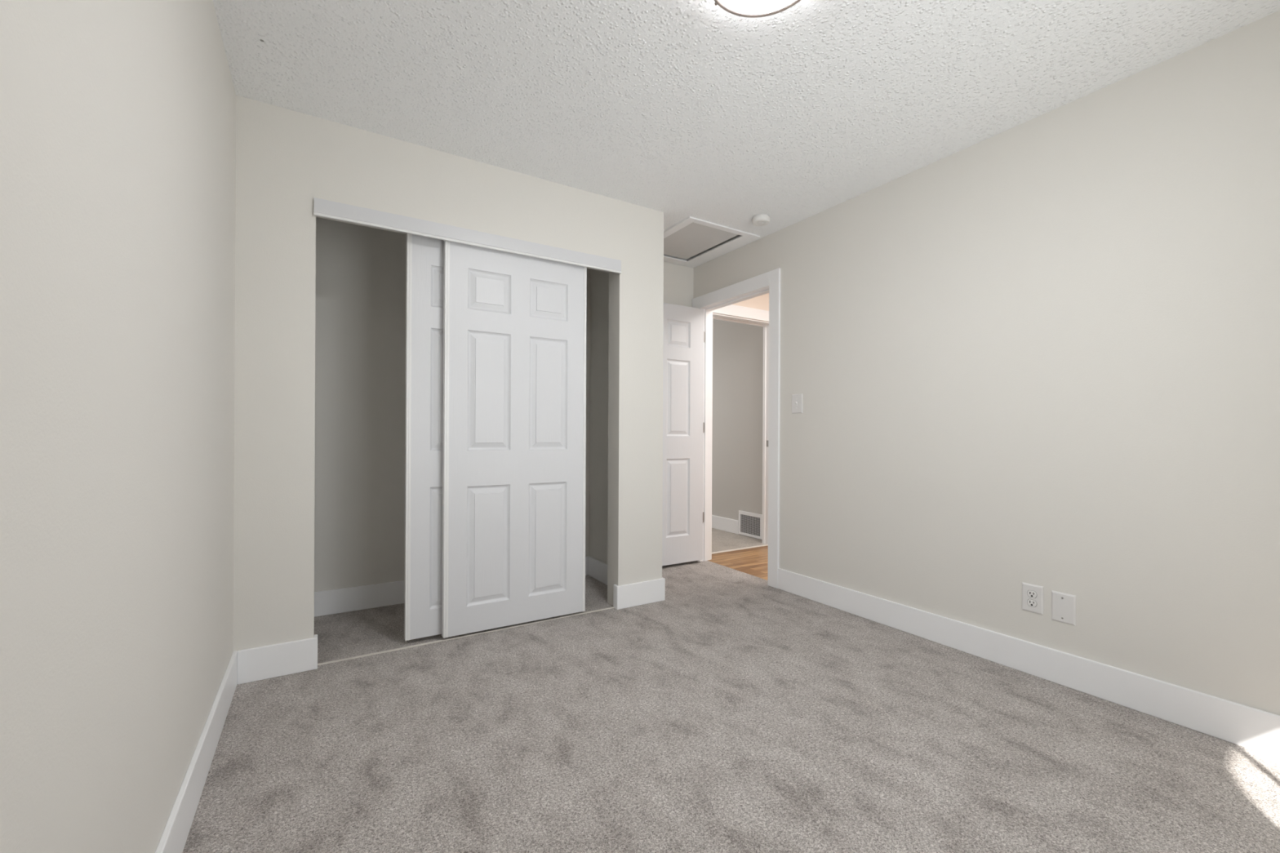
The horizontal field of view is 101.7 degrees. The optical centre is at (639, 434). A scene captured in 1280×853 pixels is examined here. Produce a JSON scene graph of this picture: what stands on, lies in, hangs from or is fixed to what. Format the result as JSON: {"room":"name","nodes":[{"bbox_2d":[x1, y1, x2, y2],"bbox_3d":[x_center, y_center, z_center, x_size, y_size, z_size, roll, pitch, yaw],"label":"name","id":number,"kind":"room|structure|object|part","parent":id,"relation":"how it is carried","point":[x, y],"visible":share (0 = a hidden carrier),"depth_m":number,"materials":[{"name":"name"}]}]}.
{"room":"empty bedroom","nodes":[
{"label":"empty bedroom","id":0,"kind":"room"},
{"bbox_2d":[0,0,235,852],"bbox_3d":[-1.077,-0.180,1.069,0.120,2.440,4.350,0,0,-32],"label":"wall","id":1,"kind":"structure","parent":0,"point":[117,117],"depth_m":0.87,"materials":[{"name":"paint"}]},
{"bbox_2d":[155,650,237,852],"bbox_3d":[-0.820,0.971,0.771,0.014,0.139,3.268,0,0,-32],"label":"baseboard","id":2,"kind":"structure","parent":1,"relation":"attached to","point":[173,839],"depth_m":1.47,"materials":[{"name":"white paint"}]},
{"bbox_2d":[233,94,663,651],"bbox_3d":[-0.969,-0.180,3.048,2.140,2.440,0.772,0,0,-32],"label":"wall","id":3,"kind":"structure","parent":0,"point":[286,159],"depth_m":2.36,"materials":[{"name":"paint"}]},
{"bbox_2d":[237,634,317,684],"bbox_3d":[-1.556,0.968,2.248,0.282,0.139,0.049,0,0,-32],"label":"baseboard","id":4,"kind":"structure","parent":3,"relation":"attached to","point":[265,662],"depth_m":2.22,"materials":[{"name":"white paint"}]},
{"bbox_2d":[404,233,444,640],"bbox_3d":[-0.827,0.016,2.784,0.781,2.006,0.040,0,0,-32],"label":"sliding closet door","id":5,"kind":"structure","parent":3,"relation":"in","point":[424,255],"depth_m":2.61,"materials":[{"name":"white paint"}]},
{"bbox_2d":[313,197,621,273],"bbox_3d":[-0.774,-0.998,2.701,1.551,0.076,0.019,0,0,-32],"label":"door track","id":6,"kind":"object","parent":3,"relation":"attached to","point":[322,208],"visible":1,"depth_m":2.61,"materials":[{"name":"white"}]},
{"bbox_2d":[441,240,586,638],"bbox_3d":[-0.655,0.018,2.828,0.781,2.009,0.040,0,0,-32],"label":"sliding closet door","id":7,"kind":"structure","parent":6,"relation":"hanging from","point":[514,436],"depth_m":2.79,"materials":[{"name":"white paint"}]},
{"bbox_2d":[613,577,665,609],"bbox_3d":[-0.195,0.974,3.520,0.345,0.139,0.787,0,0,-32],"label":"baseboard","id":8,"kind":"structure","parent":3,"relation":"attached to","point":[625,596],"depth_m":3.17,"materials":[{"name":"white paint"}]},
{"bbox_2d":[314,217,768,591],"bbox_3d":[0.215,-0.174,4.325,5.497,2.440,0.160,0,0,-32],"label":"wall","id":9,"kind":"structure","parent":0,"point":[359,498],"depth_m":3.09,"materials":[{"name":"paint"}]},
{"bbox_2d":[314,555,607,617],"bbox_3d":[-1.066,0.970,3.072,2.010,0.139,0.636,0,0,-32],"label":"baseboard","id":10,"kind":"structure","parent":9,"relation":"attached to","point":[377,595],"depth_m":3.09,"materials":[{"name":"white paint"}]},
{"bbox_2d":[182,546,1279,852],"bbox_3d":[1.296,1.101,2.561,5.497,0.100,4.095,0,0,-32],"label":"floor","id":11,"kind":"structure","parent":0,"point":[731,712],"depth_m":1.73,"materials":[{"name":"grey carpet"}]},
{"bbox_2d":[317,606,613,666],"bbox_3d":[-0.803,1.038,2.737,1.537,0.006,0.013,0,0,-32],"label":"floor guide","id":12,"kind":"object","parent":11,"relation":"on","point":[573,615],"visible":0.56,"depth_m":2.65,"materials":[{"name":"white metal"}]},
{"bbox_2d":[711,544,768,554],"bbox_3d":[0.882,1.047,4.727,0.810,0.008,0.034,0,0,-32],"label":"threshold strip","id":13,"kind":"object","parent":11,"relation":"on","point":[762,545],"visible":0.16,"depth_m":4.73,"materials":[{"name":"white"}]},
{"bbox_2d":[711,319,763,539],"bbox_3d":[0.631,-0.172,6.231,0.100,2.440,2.650,0,0,-32],"label":"wall","id":14,"kind":"structure","parent":0,"point":[737,348],"depth_m":5.50,"materials":[{"name":"paint"}]},
{"bbox_2d":[711,515,738,533],"bbox_3d":[0.482,0.976,6.354,0.014,0.143,2.092,0,0,-32],"label":"baseboard","id":15,"kind":"structure","parent":14,"relation":"attached to","point":[722,523],"depth_m":5.63,"materials":[{"name":"white paint"}]},
{"bbox_2d":[738,510,762,539],"bbox_3d":[1.126,0.923,5.310,0.014,0.246,0.345,0,0,-32],"label":"air vent","id":16,"kind":"object","parent":14,"relation":"in","point":[750,524],"visible":0.89,"depth_m":5.31,"materials":[{"name":"white metal"}]},
{"bbox_2d":[740,514,759,535],"bbox_3d":[1.123,0.928,5.312,0.002,0.185,0.287,0,0,-32],"label":"grille","id":17,"kind":"object","parent":16,"relation":"attached to","point":[749,523],"depth_m":5.32,"materials":[{"name":"white metal"}]},
{"bbox_2d":[711,528,765,553],"bbox_3d":[-0.460,1.093,5.461,2.555,0.100,2.625,0,0,-32],"label":"floor","id":18,"kind":"structure","parent":0,"point":[722,540],"depth_m":5.09,"materials":[{"name":"beige carpet"}]},
{"bbox_2d":[213,0,1279,267],"bbox_3d":[0.293,-1.444,1.903,3.078,0.100,4.040,0,0,-32],"label":"ceiling","id":19,"kind":"structure","parent":0,"point":[681,109],"depth_m":2.04,"materials":[{"name":"white paint"}]},
{"bbox_2d":[663,216,759,266],"bbox_3d":[0.377,-1.397,3.829,0.617,0.026,0.778,0,0,-32],"label":"attic hatch","id":20,"kind":"object","parent":19,"relation":"attached to","point":[691,236],"visible":0.72,"depth_m":3.74,"materials":[{"name":"white paint"}]},
{"bbox_3d":[0.351,-1.402,3.770,0.444,0.015,0.650,0,0,-32],"label":"hatch panel","id":21,"kind":"part","parent":20,"relation":"part of","materials":[{"name":"white"}]},
{"bbox_2d":[714,0,800,17],"bbox_3d":[0.360,-1.349,1.502,0.339,0.090,0.340,0,0,-32],"label":"ceiling light","id":22,"kind":"object","parent":19,"relation":"attached to","point":[744,8],"visible":1,"depth_m":1.61,"materials":[{"name":"white glass"}]},
{"bbox_2d":[751,213,769,226],"bbox_3d":[0.776,-1.371,3.349,0.113,0.042,0.113,0,0,-32],"label":"smoke detector","id":23,"kind":"object","parent":19,"relation":"attached to","point":[762,220],"visible":1,"depth_m":3.32,"materials":[{"name":"white plastic"}]},
{"bbox_2d":[693,10,1279,715],"bbox_3d":[1.589,-0.168,2.617,0.112,2.440,4.190,0,0,-32],"label":"wall","id":24,"kind":"structure","parent":0,"point":[1044,350],"depth_m":2.18,"materials":[{"name":"paint"}]},
{"bbox_2d":[662,302,704,565],"bbox_3d":[0.207,0.002,4.047,0.815,2.040,0.107,0,0,-32],"label":"door","id":25,"kind":"structure","parent":24,"relation":"in","point":[683,334],"depth_m":4.14,"materials":[{"name":"white paint"}]},
{"bbox_2d":[692,267,780,588],"bbox_3d":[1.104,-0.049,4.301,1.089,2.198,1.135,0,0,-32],"label":"door frame","id":26,"kind":"structure","parent":24,"relation":"attached to","point":[771,279],"depth_m":4.13,"materials":[{"name":"white paint"}]},
{"bbox_2d":[791,393,802,413],"bbox_3d":[1.024,-0.198,3.412,0.017,0.126,0.088,0,0,-32],"label":"light switch","id":27,"kind":"object","parent":24,"relation":"attached to","point":[797,399],"visible":1,"depth_m":3.41,"materials":[{"name":"white plastic"}]},
{"bbox_2d":[777,568,1279,759],"bbox_3d":[1.746,0.984,2.234,0.014,0.139,3.068,0,0,-32],"label":"baseboard","id":28,"kind":"structure","parent":24,"relation":"attached to","point":[1256,730],"depth_m":2.15,"materials":[{"name":"white paint"}]},
{"bbox_2d":[1022,582,1043,614],"bbox_3d":[1.719,0.721,2.285,0.009,0.122,0.080,0,0,-32],"label":"power outlet","id":29,"kind":"object","parent":24,"relation":"attached to","point":[1032,594],"visible":1,"depth_m":2.28,"materials":[{"name":"white plastic"}]},
{"bbox_2d":[1026,599,1036,607],"bbox_3d":[1.716,0.740,2.284,0.004,0.030,0.038,0,0,-32],"label":"receptacle","id":30,"kind":"object","parent":29,"relation":"attached to","point":[1030,602],"depth_m":2.28,"materials":[{"name":"white plastic"}]},
{"bbox_2d":[1026,590,1037,598],"bbox_3d":[1.717,0.702,2.284,0.001,0.030,0.038,0,0,-32],"label":"receptacle","id":31,"kind":"object","parent":29,"relation":"attached to","point":[1030,593],"depth_m":2.28,"materials":[{"name":"white plastic"}]},
{"bbox_2d":[1051,590,1075,626],"bbox_3d":[1.778,0.731,2.190,0.008,0.125,0.083,0,0,-32],"label":"blank wall plate","id":32,"kind":"object","parent":24,"relation":"attached to","point":[1063,605],"visible":1,"depth_m":2.19,"materials":[{"name":"white plastic"}]}
]}

